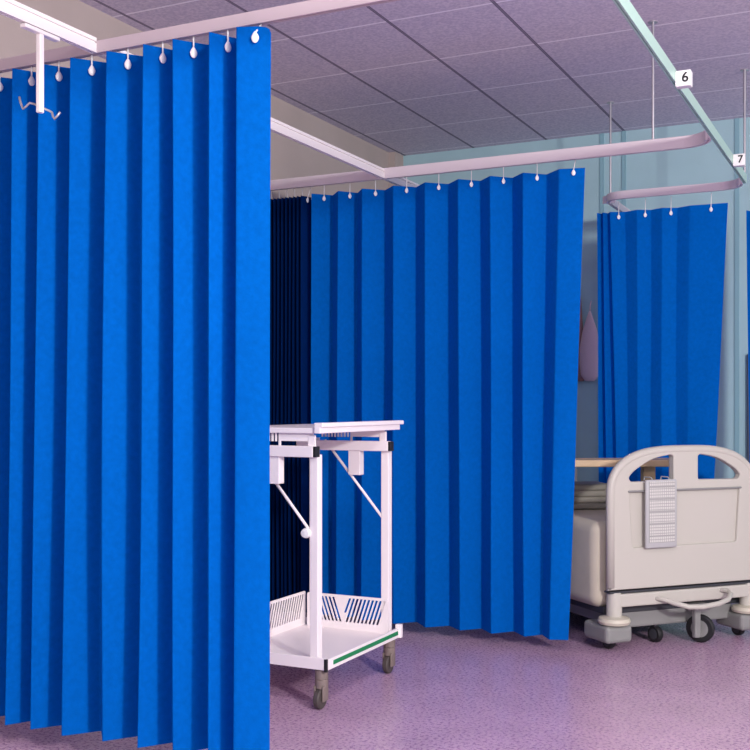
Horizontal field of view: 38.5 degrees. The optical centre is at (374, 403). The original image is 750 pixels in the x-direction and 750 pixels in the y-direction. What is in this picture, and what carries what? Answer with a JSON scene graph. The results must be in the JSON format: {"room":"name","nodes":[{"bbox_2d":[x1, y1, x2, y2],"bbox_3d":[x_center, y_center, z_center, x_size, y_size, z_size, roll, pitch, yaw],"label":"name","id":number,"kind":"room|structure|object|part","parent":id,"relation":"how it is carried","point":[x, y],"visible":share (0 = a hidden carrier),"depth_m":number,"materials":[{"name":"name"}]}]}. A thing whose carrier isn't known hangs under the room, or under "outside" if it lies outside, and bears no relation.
{"room":"hospital room","nodes":[
{"label":"hospital room","id":0,"kind":"room"},
{"bbox_2d":[0,0,402,611],"bbox_3d":[-1.757,-0.290,3.924,0.200,2.980,8.500,0,0,26],"label":"wall","id":1,"kind":"structure","parent":0,"point":[289,158],"depth_m":6.29,"materials":[{"name":"beige paint"}]},
{"bbox_2d":[0,0,399,72],"bbox_3d":[-0.557,-1.198,3.425,2.494,0.042,0.024,0,0,26],"label":"rail","id":2,"kind":"object","parent":1,"relation":"attached to","point":[309,8],"visible":1,"depth_m":3.42,"materials":[{"name":"grey metal"}]},
{"bbox_2d":[0,24,270,749],"bbox_3d":[-0.927,-0.031,3.605,1.362,2.293,0.115,0,0,26],"label":"pleated curtain","id":3,"kind":"object","parent":2,"relation":"hanging from","point":[135,220],"visible":0.98,"depth_m":3.54,"materials":[{"name":"blue fabric"}]},
{"bbox_2d":[0,603,749,749],"bbox_3d":[1.333,1.250,2.493,7.000,0.100,8.650,0,0,26],"label":"floor","id":4,"kind":"structure","parent":0,"point":[447,687],"depth_m":4.36,"materials":[{"name":"plastic"}]},
{"bbox_2d":[270,420,403,708],"bbox_3d":[-0.251,0.637,4.630,0.518,1.126,0.777,0,0,26],"label":"trolley","id":5,"kind":"object","parent":4,"relation":"on","point":[312,641],"visible":0.73,"depth_m":4.71,"materials":[{"name":"white metal"}]},
{"bbox_3d":[-0.331,0.405,4.281,0.170,0.198,0.012,0,0,26],"label":"brace rod","id":6,"kind":"part","parent":5,"relation":"part of","materials":[{"name":"white metal"}]},
{"bbox_3d":[-0.272,0.510,4.241,0.042,0.041,0.032,0,0,26],"label":"knob","id":7,"kind":"part","parent":5,"relation":"part of","materials":[{"name":"white plastic"}]},
{"bbox_3d":[-0.279,0.600,4.965,0.037,0.890,0.037,0,0,26],"label":"post","id":8,"kind":"part","parent":5,"relation":"part of","materials":[{"name":"white metal"}]},
{"bbox_3d":[-0.234,0.623,4.246,0.037,0.845,0.037,0,0,26],"label":"post","id":9,"kind":"part","parent":5,"relation":"part of","materials":[{"name":"white metal"}]},
{"bbox_2d":[270,617,383,670],"bbox_3d":[-0.255,1.018,4.605,0.480,0.047,0.694,0,0,26],"label":"shelf","id":10,"kind":"object","parent":5,"relation":"attached to","point":[343,641],"depth_m":4.60,"materials":[{"name":"white metal"}]},
{"bbox_3d":[-0.097,0.338,4.862,0.304,0.353,0.012,0,0,26],"label":"brace rod","id":11,"kind":"part","parent":5,"relation":"part of","materials":[{"name":"white metal"}]},
{"bbox_3d":[-0.054,0.095,4.540,0.038,0.042,0.765,0,0,26],"label":"raised rail","id":12,"kind":"part","parent":5,"relation":"part of","materials":[{"name":"white metal"}]},
{"bbox_3d":[0.051,0.623,4.803,0.037,0.845,0.037,0,0,26],"label":"post","id":13,"kind":"part","parent":5,"relation":"part of","materials":[{"name":"white metal"}]},
{"bbox_2d":[570,445,749,648],"bbox_3d":[1.262,0.702,6.050,0.970,0.995,1.807,0,0,-22],"label":"hospital bed","id":14,"kind":"object","parent":4,"relation":"on","point":[618,583],"visible":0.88,"depth_m":5.35,"materials":[{"name":"grey plastic"}]},
{"bbox_3d":[1.221,0.790,6.132,0.935,0.430,1.545,0,0,-22],"label":"mattress","id":15,"kind":"part","parent":14,"relation":"part of","materials":[{"name":"beige fabric"}]},
{"bbox_2d":[574,481,606,509],"bbox_3d":[1.069,0.503,5.928,0.425,0.137,0.250,0,0,-8],"label":"folded blanket","id":16,"kind":"object","parent":14,"relation":"on","point":[587,494],"visible":0.26,"depth_m":5.82,"materials":[{"name":"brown fabric"}]},
{"bbox_3d":[1.162,0.983,5.215,0.076,0.135,0.076,0,0,-22],"label":"corner post","id":17,"kind":"part","parent":14,"relation":"part of","materials":[{"name":"grey plastic"}]},
{"bbox_2d":[575,458,668,480],"bbox_3d":[1.249,0.432,5.709,0.690,0.280,0.220,0,0,-3],"label":"tray","id":18,"kind":"object","parent":14,"relation":"on","point":[647,469],"visible":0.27,"depth_m":5.61,"materials":[{"name":"beige wood"}]},
{"bbox_3d":[1.450,0.450,5.699,0.064,0.245,0.060,0,0,-3],"label":"leg","id":19,"kind":"part","parent":18,"relation":"part of","materials":[{"name":"beige wood"}]},
{"bbox_2d":[643,476,676,548],"bbox_3d":[1.390,0.531,5.287,0.184,0.348,0.082,0,0,-22],"label":"holder","id":20,"kind":"object","parent":14,"relation":"attached to","point":[660,495],"visible":1,"depth_m":5.25,"materials":[{"name":"grey plastic"}]},
{"bbox_3d":[1.540,0.559,5.360,0.890,0.691,0.041,0,0,-22],"label":"footboard","id":21,"kind":"part","parent":14,"relation":"part of","materials":[{"name":"grey plastic"}]},
{"bbox_3d":[1.552,0.953,5.370,0.870,0.064,0.065,0,0,-22],"label":"cross rail","id":22,"kind":"part","parent":14,"relation":"part of","materials":[{"name":"grey plastic"}]},
{"bbox_3d":[1.593,0.963,5.294,0.444,0.074,0.156,0,0,-22],"label":"push handle","id":23,"kind":"part","parent":14,"relation":"part of","materials":[{"name":"grey plastic"}]},
{"bbox_3d":[1.913,0.983,5.519,0.076,0.135,0.076,0,0,-22],"label":"corner post","id":24,"kind":"part","parent":14,"relation":"part of","materials":[{"name":"grey plastic"}]},
{"bbox_2d":[79,0,749,155],"bbox_3d":[1.333,-1.830,2.493,7.000,0.100,8.650,0,0,26],"label":"ceiling","id":25,"kind":"structure","parent":0,"point":[403,77],"depth_m":5.62,"materials":[{"name":"tile"}]},
{"bbox_2d":[270,20,710,190],"bbox_3d":[0.404,-1.478,5.382,2.497,0.603,0.143,0,0,26],"label":"rail","id":26,"kind":"object","parent":25,"relation":"hanging from","point":[702,138],"visible":0.9,"depth_m":5.29,"materials":[{"name":"grey metal"}]},
{"bbox_2d":[270,187,310,612],"bbox_3d":[-0.490,-0.024,5.896,0.328,2.307,0.165,0,0,26],"label":"pleated curtain","id":27,"kind":"object","parent":26,"relation":"hanging from","point":[290,218],"visible":0.66,"depth_m":5.82,"materials":[{"name":"blue fabric"}]},
{"bbox_2d":[311,159,584,639],"bbox_3d":[0.344,-0.021,5.467,1.486,2.312,0.104,0,0,26],"label":"pleated curtain","id":28,"kind":"object","parent":26,"relation":"hanging from","point":[451,311],"visible":0.94,"depth_m":5.42,"materials":[{"name":"blue fabric"}]},
{"bbox_3d":[1.296,-1.506,5.000,0.012,0.548,0.012,0,0,26],"label":"suspension rod","id":29,"kind":"part","parent":26,"relation":"part of","materials":[{"name":"silver metal"}]},
{"bbox_2d":[603,101,742,211],"bbox_3d":[1.600,-1.478,6.305,0.517,0.603,1.248,0,0,-14],"label":"rail","id":30,"kind":"object","parent":25,"relation":"hanging from","point":[611,199],"visible":0.94,"depth_m":6.07,"materials":[{"name":"silver metal"}]},
{"bbox_3d":[1.391,-1.501,6.335,0.012,0.558,0.012,0,0,26],"label":"suspension rod","id":31,"kind":"part","parent":30,"relation":"part of","materials":[{"name":"silver metal"}]},
{"bbox_2d":[597,193,727,482],"bbox_3d":[1.629,-0.321,6.105,0.730,1.712,0.053,0,0,26],"label":"pleated curtain","id":32,"kind":"object","parent":30,"relation":"hanging from","point":[661,271],"visible":0.84,"depth_m":6.09,"materials":[{"name":"blue fabric"}]},
{"bbox_2d":[612,0,748,183],"bbox_3d":[0.786,-1.478,3.302,0.044,0.603,5.422,0,0,26],"label":"track","id":33,"kind":"object","parent":25,"relation":"hanging from","point":[625,7],"visible":1,"depth_m":4.07,"materials":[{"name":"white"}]},
{"bbox_2d":[675,69,692,88],"bbox_3d":[1.126,-1.184,3.913,0.056,0.058,0.041,0,0,26],"label":"number sign","id":34,"kind":"object","parent":33,"relation":"attached to","point":[683,78],"visible":1,"depth_m":3.90,"materials":[{"name":"white plastic"}]},
{"bbox_2d":[733,153,745,166],"bbox_3d":[1.782,-1.192,5.251,0.056,0.058,0.041,0,0,26],"label":"number sign","id":35,"kind":"object","parent":33,"relation":"attached to","point":[739,160],"visible":1,"depth_m":5.24,"materials":[{"name":"white plastic"}]},
{"bbox_3d":[1.970,-1.504,5.717,0.012,0.551,0.012,0,0,26],"label":"suspension rod","id":36,"kind":"part","parent":33,"relation":"part of","materials":[{"name":"silver metal"}]},
{"bbox_2d":[403,117,749,481],"bbox_3d":[3.204,-0.290,6.309,7.000,2.980,0.150,0,0,26],"label":"wall","id":37,"kind":"structure","parent":0,"point":[705,163],"depth_m":6.89,"materials":[{"name":"teal paint"}]},
{"bbox_2d":[0,0,418,186],"bbox_3d":[-0.509,-1.202,4.482,0.020,0.050,6.400,0,0,26],"label":"track","id":38,"kind":"object","parent":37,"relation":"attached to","point":[12,9],"visible":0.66,"depth_m":3.59,"materials":[{"name":"white metal"}]},
{"bbox_2d":[18,23,60,119],"bbox_3d":[-1.055,-1.029,3.373,0.128,0.291,0.125,0,0,-18],"label":"pole","id":39,"kind":"object","parent":38,"relation":"hanging from","point":[40,34],"visible":1,"depth_m":3.37,"materials":[{"name":"white metal"}]},
{"bbox_3d":[-1.052,-1.167,3.374,0.024,0.013,0.153,0,0,26],"label":"slider plate","id":40,"kind":"part","parent":39,"relation":"part of","materials":[{"name":"white metal"}]},
{"bbox_2d":[578,296,597,380],"bbox_3d":[1.395,-0.450,7.071,0.187,0.600,0.070,0,0,26],"label":"hanging bag","id":41,"kind":"object","parent":37,"relation":"hanging from","point":[588,335],"visible":0.79,"depth_m":7.04,"materials":[{"name":"plastic"}]},
{"bbox_2d":[600,133,603,213],"bbox_3d":[1.492,-0.300,7.060,0.028,2.960,0.008,0,0,26],"label":"trim","id":42,"kind":"structure","parent":37,"relation":"attached to","point":[601,134],"depth_m":7.06,"materials":[{"name":"teal"}]},
{"bbox_2d":[622,131,625,206],"bbox_3d":[1.623,-0.300,6.996,0.028,2.960,0.008,0,0,26],"label":"trim","id":43,"kind":"structure","parent":37,"relation":"attached to","point":[623,132],"depth_m":6.99,"materials":[{"name":"teal"}]},
{"bbox_2d":[734,118,738,475],"bbox_3d":[2.255,-0.300,6.686,0.028,2.960,0.008,0,0,26],"label":"trim","id":44,"kind":"structure","parent":37,"relation":"attached to","point":[736,120],"depth_m":6.68,"materials":[{"name":"teal"}]},
{"bbox_2d":[747,354,749,462],"bbox_3d":[2.531,0.045,6.539,0.500,0.710,0.030,0,0,26],"label":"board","id":45,"kind":"object","parent":37,"relation":"attached to","point":[748,449],"visible":0.43,"depth_m":6.63,"materials":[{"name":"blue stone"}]},
{"bbox_2d":[746,210,749,448],"bbox_3d":[2.179,0.020,6.025,0.172,2.220,0.073,0,0,26],"label":"pleated curtain","id":46,"kind":"object","parent":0,"point":[747,211],"visible":0.96,"depth_m":6.04,"materials":[{"name":"blue fabric"}]}
]}

